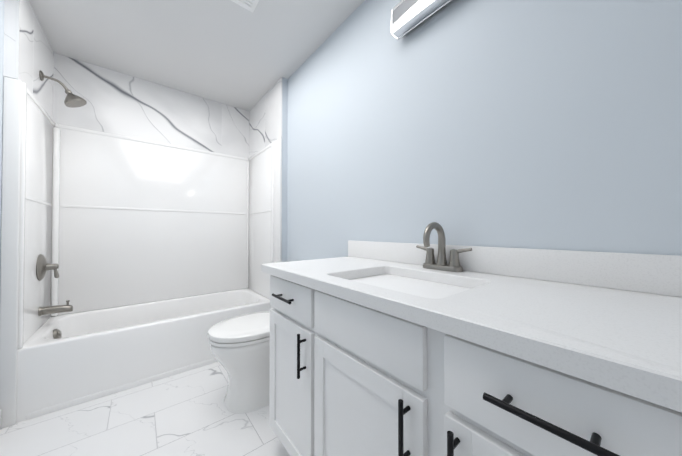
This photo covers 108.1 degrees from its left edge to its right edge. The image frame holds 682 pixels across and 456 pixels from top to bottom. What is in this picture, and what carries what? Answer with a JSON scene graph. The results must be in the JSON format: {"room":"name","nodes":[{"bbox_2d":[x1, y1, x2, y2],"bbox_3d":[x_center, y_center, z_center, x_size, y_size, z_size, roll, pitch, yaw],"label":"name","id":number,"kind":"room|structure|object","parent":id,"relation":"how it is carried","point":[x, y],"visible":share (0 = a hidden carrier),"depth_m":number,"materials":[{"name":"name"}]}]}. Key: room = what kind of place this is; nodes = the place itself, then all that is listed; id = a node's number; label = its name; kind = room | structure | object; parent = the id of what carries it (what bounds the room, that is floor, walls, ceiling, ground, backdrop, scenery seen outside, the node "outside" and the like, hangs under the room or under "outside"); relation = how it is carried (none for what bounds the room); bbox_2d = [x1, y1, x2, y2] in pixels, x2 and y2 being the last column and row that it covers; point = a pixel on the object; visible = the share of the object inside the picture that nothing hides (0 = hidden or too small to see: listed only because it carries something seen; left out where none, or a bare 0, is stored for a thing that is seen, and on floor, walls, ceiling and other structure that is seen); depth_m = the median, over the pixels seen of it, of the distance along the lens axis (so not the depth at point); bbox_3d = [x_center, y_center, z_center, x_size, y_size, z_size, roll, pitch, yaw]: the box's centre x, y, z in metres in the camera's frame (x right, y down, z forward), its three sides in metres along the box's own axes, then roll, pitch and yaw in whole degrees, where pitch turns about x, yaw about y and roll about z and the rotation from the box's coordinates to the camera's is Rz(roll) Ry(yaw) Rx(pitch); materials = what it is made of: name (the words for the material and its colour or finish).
{"room":"bathroom","nodes":[
{"label":"bathroom","id":0,"kind":"room"},
{"bbox_2d":[0,0,3,273],"bbox_3d":[-0.982,-0.161,0.217,0.100,2.440,4.420,1,-1,-39],"label":"wall","id":1,"kind":"structure","parent":0,"point":[1,60],"depth_m":1.32,"materials":[{"name":"blue paint"}]},
{"bbox_2d":[0,361,289,455],"bbox_3d":[-0.318,1.115,0.744,1.814,0.100,4.420,1,-1,-39],"label":"floor","id":2,"kind":"structure","parent":0,"point":[187,413],"depth_m":1.33,"materials":[{"name":"tile"}]},
{"bbox_2d":[16,82,273,422],"bbox_3d":[-1.428,0.135,2.110,1.518,1.890,0.711,1,-1,-39],"label":"bathtub","id":3,"kind":"object","parent":2,"relation":"on","point":[108,221],"visible":0.83,"depth_m":2.06,"materials":[{"name":"white plastic"}]},
{"bbox_2d":[36,254,58,280],"bbox_3d":[-1.987,0.265,1.690,0.089,0.176,0.176,1,-1,-39],"label":"tub valve","id":4,"kind":"object","parent":3,"relation":"attached to","point":[42,266],"visible":1,"depth_m":1.65,"materials":[{"name":"silver metal"}]},
{"bbox_2d":[38,300,72,315],"bbox_3d":[-1.963,0.551,1.706,0.152,0.082,0.064,1,-1,-39],"label":"tub spout","id":5,"kind":"object","parent":3,"relation":"attached to","point":[54,309],"visible":1,"depth_m":1.69,"materials":[{"name":"silver metal"}]},
{"bbox_2d":[207,260,300,413],"bbox_3d":[-0.493,0.667,1.658,0.717,0.815,0.450,1,-1,-39],"label":"toilet","id":6,"kind":"object","parent":2,"relation":"on","point":[239,347],"visible":0.38,"depth_m":1.45,"materials":[{"name":"white ceramic"}]},
{"bbox_2d":[262,270,681,455],"bbox_3d":[0.241,0.638,0.873,0.584,0.857,1.265,1,-1,-39],"label":"bathroom vanity","id":7,"kind":"object","parent":2,"relation":"on","point":[427,348],"depth_m":0.55,"materials":[{"name":"white paint"}]},
{"bbox_2d":[262,258,681,401],"bbox_3d":[0.246,0.190,0.879,0.575,0.037,1.300,1,-1,-39],"label":"countertop","id":8,"kind":"structure","parent":7,"relation":"on","point":[634,337],"depth_m":0.49,"materials":[{"name":"white stone"}]},
{"bbox_2d":[350,270,469,293],"bbox_3d":[0.215,0.277,0.861,0.374,0.162,0.474,1,-1,-39],"label":"sink","id":9,"kind":"object","parent":8,"relation":"in","point":[415,282],"depth_m":0.95,"materials":[{"name":"white ceramic"}]},
{"bbox_2d":[414,222,473,273],"bbox_3d":[0.382,0.074,1.000,0.155,0.196,0.240,1,-1,-39],"label":"faucet","id":10,"kind":"object","parent":8,"relation":"on","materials":[{"name":"silver metal"}]},
{"bbox_2d":[29,0,364,110],"bbox_3d":[-0.318,-1.425,0.773,1.814,0.100,4.420,1,-1,-39],"label":"ceiling","id":11,"kind":"structure","parent":0,"point":[230,53],"depth_m":1.78,"materials":[{"name":"paint"}]},
{"bbox_2d":[231,0,258,12],"bbox_3d":[-0.574,-1.359,1.376,0.260,0.016,0.260,1,-1,-39],"label":"ceiling vent","id":12,"kind":"object","parent":11,"relation":"in","point":[250,5],"visible":1,"depth_m":1.49,"materials":[{"name":"white paint"}]},
{"bbox_2d":[282,77,287,260],"bbox_3d":[-0.776,-0.135,2.558,0.050,2.440,0.850,1,-1,-39],"label":"wall","id":13,"kind":"structure","parent":0,"point":[284,162],"depth_m":2.23,"materials":[{"name":"blue paint"}]},
{"bbox_2d":[249,77,281,157],"bbox_3d":[-0.796,-1.082,2.546,0.010,0.547,0.840,1,-1,-39],"label":"wall tile","id":14,"kind":"structure","parent":13,"relation":"attached to","point":[265,120],"depth_m":2.48,"materials":[{"name":"tile"}]},
{"bbox_2d":[273,138,281,262],"bbox_3d":[-0.590,-0.063,2.272,0.018,1.490,0.168,1,-1,-39],"label":"trim","id":15,"kind":"structure","parent":13,"relation":"attached to","point":[277,210],"depth_m":2.24,"materials":[{"name":"white paint"}]},
{"bbox_2d":[287,0,681,260],"bbox_3d":[0.346,-0.149,1.300,0.100,2.440,4.420,1,-1,-39],"label":"wall","id":16,"kind":"structure","parent":0,"point":[544,124],"depth_m":0.93,"materials":[{"name":"blue paint"}]},
{"bbox_2d":[391,0,451,39],"bbox_3d":[0.469,-1.025,1.016,0.075,0.125,0.610,1,-1,-39],"label":"sconce","id":17,"kind":"object","parent":16,"relation":"attached to","point":[407,16],"visible":1,"depth_m":1.15,"materials":[{"name":"silver metal"}]},
{"bbox_2d":[346,242,681,297],"bbox_3d":[0.462,0.123,1.055,0.020,0.099,1.300,1,-1,-39],"label":"backsplash","id":18,"kind":"structure","parent":16,"relation":"attached to","point":[648,273],"depth_m":0.76,"materials":[{"name":"white stone"}]},
{"bbox_3d":[-1.682,-0.137,2.433,1.614,2.440,0.100,1,-1,-39],"label":"wall","id":19,"kind":"structure","parent":0,"visible":0},
{"bbox_2d":[53,53,248,157],"bbox_3d":[-1.652,-1.083,2.397,1.524,0.547,0.010,1,-1,-39],"label":"wall tile","id":20,"kind":"structure","parent":19,"relation":"attached to","point":[118,103],"depth_m":2.27,"materials":[{"name":"tile"}]},
{"bbox_3d":[-2.037,-0.146,1.622,0.040,2.440,0.710,1,-1,-39],"label":"wall","id":21,"kind":"structure","parent":0,"visible":0},
{"bbox_2d":[0,77,20,428],"bbox_3d":[-1.800,0.126,1.344,0.060,1.890,0.012,1,-1,-39],"label":"trim","id":22,"kind":"structure","parent":21,"relation":"attached to","point":[10,233],"depth_m":1.34,"materials":[{"name":"white paint"}]},
{"bbox_2d":[3,0,19,79],"bbox_3d":[-1.805,-1.095,1.356,0.050,0.547,0.010,1,-1,-39],"label":"tiled wall","id":23,"kind":"structure","parent":21,"relation":"attached to","point":[11,36],"depth_m":1.35,"materials":[{"name":"tile"}]},
{"bbox_2d":[19,0,53,119],"bbox_3d":[-2.014,-1.092,1.644,0.010,0.547,0.700,1,-1,-39],"label":"wall tile","id":24,"kind":"structure","parent":21,"relation":"attached to","point":[36,54],"depth_m":1.58,"materials":[{"name":"tile"}]},
{"bbox_2d":[39,70,86,107],"bbox_3d":[-1.944,-0.962,1.739,0.218,0.200,0.122,1,-1,-39],"label":"shower head","id":25,"kind":"object","parent":24,"relation":"attached to","point":[72,100],"visible":1,"depth_m":1.73}
]}

